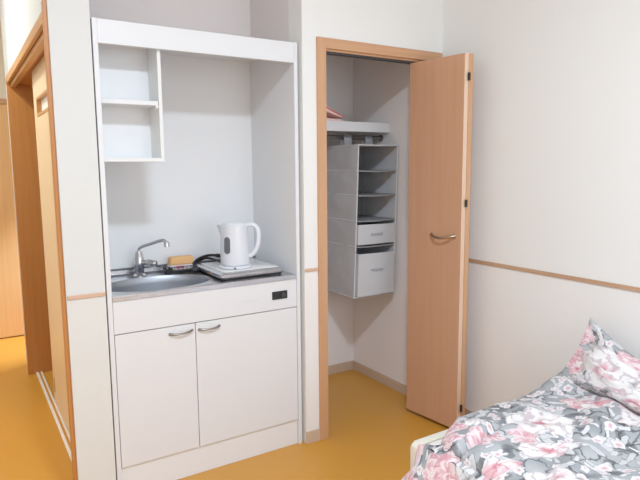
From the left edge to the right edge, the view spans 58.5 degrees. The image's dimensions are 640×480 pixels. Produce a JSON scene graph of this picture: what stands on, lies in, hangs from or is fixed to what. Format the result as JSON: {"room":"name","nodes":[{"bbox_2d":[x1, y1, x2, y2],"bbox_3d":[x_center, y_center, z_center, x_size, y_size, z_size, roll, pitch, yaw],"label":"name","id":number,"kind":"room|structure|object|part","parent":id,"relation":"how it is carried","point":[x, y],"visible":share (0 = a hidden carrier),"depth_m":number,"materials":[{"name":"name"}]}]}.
{"room":"studio apartment","nodes":[
{"label":"studio apartment","id":0,"kind":"room"},
{"bbox_2d":[0,18,24,334],"bbox_3d":[-2.502,-0.575,4.534,2.460,2.720,0.100,-5,9,-32],"label":"wall","id":1,"kind":"structure","parent":0,"point":[2,72],"depth_m":4.42,"materials":[{"name":"white paint"}]},
{"bbox_2d":[0,99,23,337],"bbox_3d":[-2.700,-0.128,4.346,1.740,1.885,0.091,-5,9,-32],"label":"end door","id":2,"kind":"structure","parent":1,"relation":"in","point":[11,310],"depth_m":4.53,"materials":[{"name":"brown wood"}]},
{"bbox_3d":[-2.720,-1.045,4.249,1.740,0.040,0.042,-5,9,-32],"label":"frame","id":3,"kind":"part","parent":2,"relation":"part of","materials":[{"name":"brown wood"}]},
{"bbox_2d":[0,0,115,479],"bbox_3d":[-1.447,-0.385,2.988,0.141,2.720,2.041,-5,9,-32],"label":"wall","id":4,"kind":"structure","parent":0,"point":[69,31],"depth_m":2.17,"materials":[{"name":"paint"}]},
{"bbox_2d":[5,0,77,479],"bbox_3d":[-1.399,0.008,2.965,0.165,1.945,1.832,-5,9,-32],"label":"door frame","id":5,"kind":"structure","parent":4,"relation":"in","point":[19,86],"depth_m":3.63,"materials":[{"name":"brown wood"}]},
{"bbox_3d":[-1.479,-0.902,2.826,0.016,0.043,1.792,-5,9,-32],"label":"architrave","id":6,"kind":"part","parent":5,"relation":"part of","materials":[{"name":"brown wood"}]},
{"bbox_2d":[32,56,69,435],"bbox_3d":[-1.235,0.067,2.741,0.044,1.854,1.095,-5,9,-32],"label":"sliding door","id":7,"kind":"structure","parent":5,"relation":"attached to","point":[38,73],"depth_m":2.95,"materials":[{"name":"brown wood"}]},
{"bbox_2d":[67,292,105,299],"bbox_3d":[-0.895,0.214,2.193,0.138,0.016,0.006,-5,9,-32],"label":"trim","id":8,"kind":"structure","parent":4,"relation":"attached to","point":[98,294],"depth_m":2.19,"materials":[{"name":"brown wood"}]},
{"bbox_2d":[89,0,250,36],"bbox_3d":[-0.747,-0.374,2.859,0.904,2.720,0.060,-5,9,-32],"label":"wall","id":9,"kind":"structure","parent":0,"point":[231,17],"depth_m":2.79,"materials":[{"name":"white paint"}]},
{"bbox_2d":[0,335,449,479],"bbox_3d":[-0.022,1.092,2.267,4.200,0.050,7.000,-5,9,-32],"label":"floor","id":10,"kind":"structure","parent":0,"point":[372,431],"depth_m":2.86,"materials":[{"name":"laminate"}]},
{"bbox_2d":[36,371,71,461],"bbox_3d":[-1.403,0.970,3.073,0.036,0.010,1.745,-5,9,-32],"label":"trim","id":11,"kind":"structure","parent":10,"relation":"on","point":[37,373],"depth_m":3.15,"materials":[{"name":"white wood"}]},
{"bbox_2d":[90,17,301,479],"bbox_3d":[-0.596,0.063,2.662,0.874,1.900,0.491,-5,9,-32],"label":"housing","id":12,"kind":"object","parent":10,"relation":"on","point":[230,102],"visible":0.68,"depth_m":2.78,"materials":[{"name":"white laminate"}]},
{"bbox_3d":[-0.957,0.095,2.435,0.018,1.900,0.491,-5,9,-32],"label":"panel","id":13,"kind":"part","parent":12,"relation":"part of","materials":[{"name":"white laminate"}]},
{"bbox_2d":[98,44,164,161],"bbox_3d":[-0.771,-0.569,2.289,0.238,0.507,0.139,-5,9,-32],"label":"upper cabinet","id":14,"kind":"object","parent":12,"relation":"attached to","point":[130,77],"visible":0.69,"depth_m":2.34,"materials":[{"name":"white laminate"}]},
{"bbox_2d":[101,98,157,108],"bbox_3d":[-0.776,-0.546,2.287,0.218,0.018,0.129,-5,9,-32],"label":"shelf","id":15,"kind":"object","parent":14,"relation":"attached to","point":[106,103],"depth_m":2.27,"materials":[{"name":"white laminate"}]},
{"bbox_3d":[-0.773,-0.324,2.317,0.220,0.014,0.139,-5,9,-32],"label":"panel","id":16,"kind":"part","parent":14,"relation":"part of","materials":[{"name":"white laminate"}]},
{"bbox_3d":[-0.676,-0.577,2.348,0.014,0.507,0.139,-5,9,-32],"label":"panel","id":17,"kind":"part","parent":14,"relation":"part of","materials":[{"name":"white laminate"}]},
{"bbox_3d":[-0.711,0.036,2.843,0.838,1.850,0.012,-5,9,-32],"label":"panel","id":18,"kind":"part","parent":12,"relation":"part of","materials":[{"name":"white laminate"}]},
{"bbox_3d":[-0.477,-0.810,2.350,0.838,0.088,0.020,-5,9,-32],"label":"header panel","id":19,"kind":"part","parent":12,"relation":"part of","materials":[{"name":"white laminate"}]},
{"bbox_3d":[-0.609,-0.869,2.551,0.838,0.018,0.470,-5,9,-32],"label":"panel","id":20,"kind":"part","parent":12,"relation":"part of","materials":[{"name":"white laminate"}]},
{"bbox_3d":[-0.234,0.031,2.889,0.018,1.900,0.491,-5,9,-32],"label":"panel","id":21,"kind":"part","parent":12,"relation":"part of","materials":[{"name":"white laminate"}]},
{"bbox_2d":[112,279,297,479],"bbox_3d":[-0.576,0.600,2.706,0.836,0.822,0.473,-5,9,-32],"label":"base cabinet","id":22,"kind":"object","parent":10,"relation":"on","point":[207,379],"visible":0.98,"depth_m":2.50,"materials":[{"name":"white laminate"}]},
{"bbox_3d":[-0.678,0.645,2.402,0.332,0.558,0.020,-5,9,-32],"label":"cabinet door","id":23,"kind":"part","parent":22,"relation":"part of","materials":[{"name":"white laminate"}]},
{"bbox_3d":[-0.583,0.391,2.409,0.109,0.015,0.027,-5,9,-32],"label":"handle","id":24,"kind":"part","parent":22,"relation":"part of","materials":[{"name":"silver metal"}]},
{"bbox_2d":[110,255,296,301],"bbox_3d":[-0.599,0.229,2.657,0.872,0.184,0.456,-5,9,-32],"label":"countertop","id":25,"kind":"structure","parent":22,"relation":"on","point":[157,282],"depth_m":2.63,"materials":[{"name":"grey"}]},
{"bbox_2d":[133,239,169,277],"bbox_3d":[-0.773,0.081,2.636,0.207,0.185,0.062,2,8,18],"label":"kitchen faucet","id":26,"kind":"object","parent":25,"relation":"on","point":[139,262],"visible":1,"depth_m":2.64,"materials":[{"name":"silver metal"}]},
{"bbox_3d":[-0.790,0.106,2.645,0.080,0.037,0.036,2,8,17],"label":"lever","id":27,"kind":"part","parent":26,"relation":"part of","materials":[{"name":"silver metal"}]},
{"bbox_3d":[-0.771,0.031,2.617,0.175,0.081,0.019,3,8,24],"label":"spout","id":28,"kind":"part","parent":26,"relation":"part of","materials":[{"name":"silver metal"}]},
{"bbox_2d":[164,263,197,273],"bbox_3d":[-0.681,0.138,2.778,0.152,0.034,0.101,-5,9,-32],"label":"sponge holder","id":29,"kind":"object","parent":25,"relation":"on","point":[169,270],"visible":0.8,"depth_m":2.76,"materials":[{"name":"grey metal"}]},
{"bbox_2d":[167,255,193,269],"bbox_3d":[-0.681,0.110,2.787,0.121,0.060,0.055,-5,9,-32],"label":"sponge","id":30,"kind":"object","parent":29,"relation":"in","point":[174,261],"visible":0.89,"depth_m":2.77,"materials":[{"name":"yellow"}]},
{"bbox_2d":[197,258,283,279],"bbox_3d":[-0.391,0.136,2.762,0.322,0.036,0.334,-5,9,-32],"label":"cooktop","id":31,"kind":"object","parent":25,"relation":"in","point":[258,268],"visible":0.91,"depth_m":2.66,"materials":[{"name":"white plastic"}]},
{"bbox_2d":[193,254,251,271],"bbox_3d":[-0.454,0.114,2.769,0.252,0.079,0.353,-5,9,-32],"label":"base","id":32,"kind":"object","parent":31,"relation":"on","point":[207,256],"visible":0.43,"depth_m":2.77,"materials":[{"name":"white plastic"}]},
{"bbox_3d":[-0.494,0.107,2.832,0.252,0.079,0.202,-5,9,-32],"label":"power cord","id":33,"kind":"part","parent":32,"relation":"part of","materials":[{"name":"black plastic"}]},
{"bbox_2d":[216,221,260,265],"bbox_3d":[-0.384,0.012,2.682,0.179,0.201,0.140,-5,9,-32],"label":"electric kettle","id":34,"kind":"object","parent":32,"relation":"on","point":[234,239],"visible":1,"depth_m":2.62,"materials":[{"name":"white plastic"}]},
{"bbox_3d":[-0.400,-0.080,2.662,0.109,0.015,0.109,-5,9,-32],"label":"lid","id":35,"kind":"part","parent":34,"relation":"part of","materials":[{"name":"white plastic"}]},
{"bbox_3d":[-0.311,0.000,2.672,0.071,0.170,0.022,0,7,1],"label":"handle","id":36,"kind":"part","parent":34,"relation":"part of","materials":[{"name":"white plastic"}]},
{"bbox_3d":[-0.392,0.122,2.760,0.278,0.006,0.290,-5,9,-32],"label":"plate","id":37,"kind":"part","parent":31,"relation":"part of","materials":[{"name":"white metal"}]},
{"bbox_3d":[-0.469,0.279,2.491,0.836,0.134,0.020,-5,9,-32],"label":"panel","id":38,"kind":"part","parent":22,"relation":"part of","materials":[{"name":"white laminate"}]},
{"bbox_3d":[-0.477,0.381,2.476,0.105,0.015,0.027,-5,9,-32],"label":"handle","id":39,"kind":"part","parent":22,"relation":"part of","materials":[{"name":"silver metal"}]},
{"bbox_3d":[-0.325,0.614,2.624,0.498,0.558,0.020,-5,9,-32],"label":"cabinet door","id":40,"kind":"part","parent":22,"relation":"part of","materials":[{"name":"white laminate"}]},
{"bbox_3d":[-0.187,0.256,2.654,0.079,0.038,0.007,-5,9,-32],"label":"control plate","id":41,"kind":"part","parent":22,"relation":"part of","materials":[{"name":"black plastic"}]},
{"bbox_2d":[410,429,447,469],"bbox_3d":[1.250,0.890,1.401,0.927,0.550,2.030,-5,9,-32],"label":"bed","id":42,"kind":"object","parent":10,"relation":"on","point":[434,439],"visible":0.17,"depth_m":2.00,"materials":[{"name":"white"}]},
{"bbox_3d":[1.249,0.818,1.392,0.887,0.114,1.940,-5,9,-32],"label":"mattress","id":43,"kind":"part","parent":42,"relation":"part of","materials":[{"name":"white fabric"}]},
{"bbox_2d":[401,371,639,479],"bbox_3d":[1.180,0.802,1.424,1.022,0.320,1.976,-5,9,-32],"label":"duvet","id":44,"kind":"object","parent":42,"relation":"on","point":[562,429],"visible":0.88,"depth_m":1.86,"materials":[{"name":"fabric"}]},
{"bbox_2d":[560,317,639,412],"bbox_3d":[1.157,0.475,2.101,0.250,0.273,0.628,-5,9,-32],"label":"floral pillow","id":45,"kind":"object","parent":44,"relation":"on","point":[599,364],"visible":1,"depth_m":2.17,"materials":[{"name":"fabric"}]},
{"bbox_2d":[250,0,288,41],"bbox_3d":[-0.244,-0.384,2.901,0.010,2.720,0.405,-5,9,-32],"label":"wall","id":46,"kind":"structure","parent":0,"point":[269,19],"depth_m":2.79,"materials":[{"name":"white paint"}]},
{"bbox_2d":[288,0,442,442],"bbox_3d":[0.119,-0.426,3.212,0.958,2.720,0.784,-5,9,-32],"label":"wall","id":47,"kind":"structure","parent":0,"point":[410,24],"depth_m":2.71,"materials":[{"name":"paint"}]},
{"bbox_2d":[305,267,317,271],"bbox_3d":[-0.040,0.141,2.710,0.074,0.016,0.006,-5,9,-32],"label":"trim","id":48,"kind":"structure","parent":47,"relation":"attached to","point":[308,269],"depth_m":2.71,"materials":[{"name":"brown wood"}]},
{"bbox_2d":[306,428,319,443],"bbox_3d":[-0.033,0.966,2.814,0.080,0.062,0.008,-5,9,-32],"label":"baseboard","id":49,"kind":"structure","parent":47,"relation":"attached to","point":[312,436],"depth_m":2.81,"materials":[{"name":"beige plastic"}]},
{"bbox_2d":[316,36,441,439],"bbox_3d":[0.304,0.004,2.946,0.777,1.932,0.075,-5,9,-32],"label":"door frame","id":50,"kind":"structure","parent":47,"relation":"in","point":[325,46],"depth_m":2.73,"materials":[{"name":"brown wood"}]},
{"bbox_3d":[0.310,-0.897,2.840,0.714,0.009,0.034,-5,9,-32],"label":"track rail","id":51,"kind":"part","parent":50,"relation":"part of","materials":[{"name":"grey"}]},
{"bbox_3d":[0.332,-0.930,2.812,0.727,0.047,0.014,-5,9,-32],"label":"casing","id":52,"kind":"part","parent":50,"relation":"part of","materials":[{"name":"brown wood"}]},
{"bbox_2d":[406,53,473,426],"bbox_3d":[0.599,0.028,2.914,0.182,1.846,0.334,-3,8,-16],"label":"closet door","id":53,"kind":"structure","parent":50,"relation":"attached to","point":[441,89],"depth_m":2.87,"materials":[{"name":"brown wood"}]},
{"bbox_3d":[0.599,-0.019,2.834,0.046,0.026,0.164,-6,9,-38],"label":"door handle","id":54,"kind":"part","parent":53,"relation":"part of","materials":[{"name":"gold metal"}]},
{"bbox_3d":[0.672,0.024,2.942,0.024,1.846,0.319,-3,8,-16],"label":"door","id":55,"kind":"part","parent":53,"relation":"part of","materials":[{"name":"brown wood"}]},
{"bbox_2d":[326,55,409,384],"bbox_3d":[0.130,-0.433,3.265,0.882,2.720,0.706,-5,9,-32],"label":"wall","id":56,"kind":"structure","parent":0,"point":[371,332],"depth_m":3.49,"materials":[{"name":"white paint"}]},
{"bbox_2d":[327,135,382,140],"bbox_3d":[0.059,-0.579,3.209,0.723,0.038,0.038,-5,9,-32],"label":"closet rod","id":57,"kind":"object","parent":56,"relation":"attached to","point":[354,137],"visible":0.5,"depth_m":3.29,"materials":[{"name":"silver metal"}]},
{"bbox_2d":[327,134,398,298],"bbox_3d":[0.240,-0.151,3.347,0.319,0.920,0.343,-5,9,-32],"label":"organizer","id":58,"kind":"object","parent":57,"relation":"hanging from","point":[362,178],"depth_m":3.29,"materials":[{"name":"grey fabric"}]},
{"bbox_3d":[0.116,-0.113,3.289,0.041,0.849,0.314,-5,9,-32],"label":"panel","id":59,"kind":"part","parent":58,"relation":"part of","materials":[{"name":"grey fabric"}]},
{"bbox_3d":[0.152,-0.139,3.493,0.307,0.848,0.004,-5,9,-32],"label":"panel","id":60,"kind":"part","parent":58,"relation":"part of","materials":[{"name":"grey fabric"}]},
{"bbox_3d":[0.237,0.174,3.380,0.266,0.240,0.334,-5,9,-32],"label":"fabric drawer","id":61,"kind":"part","parent":58,"relation":"part of","materials":[{"name":"white fabric"}]},
{"bbox_2d":[356,242,393,247],"bbox_3d":[0.233,0.017,3.377,0.274,0.010,0.308,-5,9,-32],"label":"shelf","id":62,"kind":"object","parent":58,"relation":"attached to","point":[389,244],"depth_m":3.29,"materials":[{"name":"grey fabric"}]},
{"bbox_3d":[0.239,-0.051,3.360,0.262,0.113,0.322,-5,9,-32],"label":"fabric drawer","id":63,"kind":"part","parent":58,"relation":"part of","materials":[{"name":"white fabric"}]},
{"bbox_2d":[357,215,394,221],"bbox_3d":[0.236,-0.126,3.361,0.274,0.010,0.308,-5,9,-32],"label":"shelf","id":64,"kind":"object","parent":58,"relation":"attached to","point":[360,218],"depth_m":3.34,"materials":[{"name":"grey fabric"}]},
{"bbox_2d":[358,192,395,195],"bbox_3d":[0.239,-0.267,3.346,0.274,0.010,0.308,-5,9,-32],"label":"shelf","id":65,"kind":"object","parent":58,"relation":"attached to","point":[359,193],"depth_m":3.31,"materials":[{"name":"grey fabric"}]},
{"bbox_2d":[359,170,395,171],"bbox_3d":[0.242,-0.402,3.331,0.274,0.010,0.308,-5,9,-32],"label":"shelf","id":66,"kind":"object","parent":58,"relation":"attached to","point":[359,170],"depth_m":3.25,"materials":[{"name":"grey fabric"}]},
{"bbox_3d":[0.245,-0.541,3.316,0.273,0.007,0.308,-5,9,-32],"label":"panel","id":67,"kind":"part","parent":58,"relation":"part of","materials":[{"name":"grey fabric"}]},
{"bbox_3d":[0.351,-0.133,3.437,0.040,0.848,0.313,-5,9,-32],"label":"panel","id":68,"kind":"part","parent":58,"relation":"part of","materials":[{"name":"grey fabric"}]},
{"bbox_2d":[327,121,389,134],"bbox_3d":[0.004,-0.644,3.288,0.723,0.054,0.367,-5,9,-32],"label":"closet shelf","id":69,"kind":"object","parent":56,"relation":"attached to","point":[356,128],"visible":0.52,"depth_m":3.22,"materials":[{"name":"white laminate"}]},
{"bbox_2d":[327,106,344,120],"bbox_3d":[-0.036,-0.758,3.230,0.273,0.188,0.226,-5,9,-32],"label":"cloth","id":70,"kind":"object","parent":69,"relation":"on","point":[332,115],"visible":0.24,"depth_m":3.20,"materials":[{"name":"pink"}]},
{"bbox_2d":[328,360,405,395],"bbox_3d":[0.090,0.894,3.367,0.725,0.062,0.646,-5,9,-32],"label":"baseboard","id":71,"kind":"structure","parent":56,"relation":"attached to","point":[383,379],"depth_m":3.67,"materials":[{"name":"beige plastic"}]},
{"bbox_2d":[442,0,639,411],"bbox_3d":[1.729,-0.218,1.483,0.100,2.720,3.883,-5,9,-32],"label":"wall","id":72,"kind":"structure","parent":0,"point":[555,183],"depth_m":2.54,"materials":[{"name":"paint"}]},
{"bbox_2d":[465,408,473,414],"bbox_3d":[1.697,1.105,1.617,0.008,0.062,3.870,-5,9,-32],"label":"baseboard","id":73,"kind":"structure","parent":72,"relation":"attached to","point":[467,411],"depth_m":3.04,"materials":[{"name":"beige plastic"}]},
{"bbox_2d":[469,258,639,291],"bbox_3d":[1.688,0.280,1.517,0.007,0.018,3.882,-5,9,-32],"label":"trim","id":74,"kind":"structure","parent":72,"relation":"attached to","point":[591,281],"depth_m":2.50,"materials":[{"name":"brown wood"}]}
]}

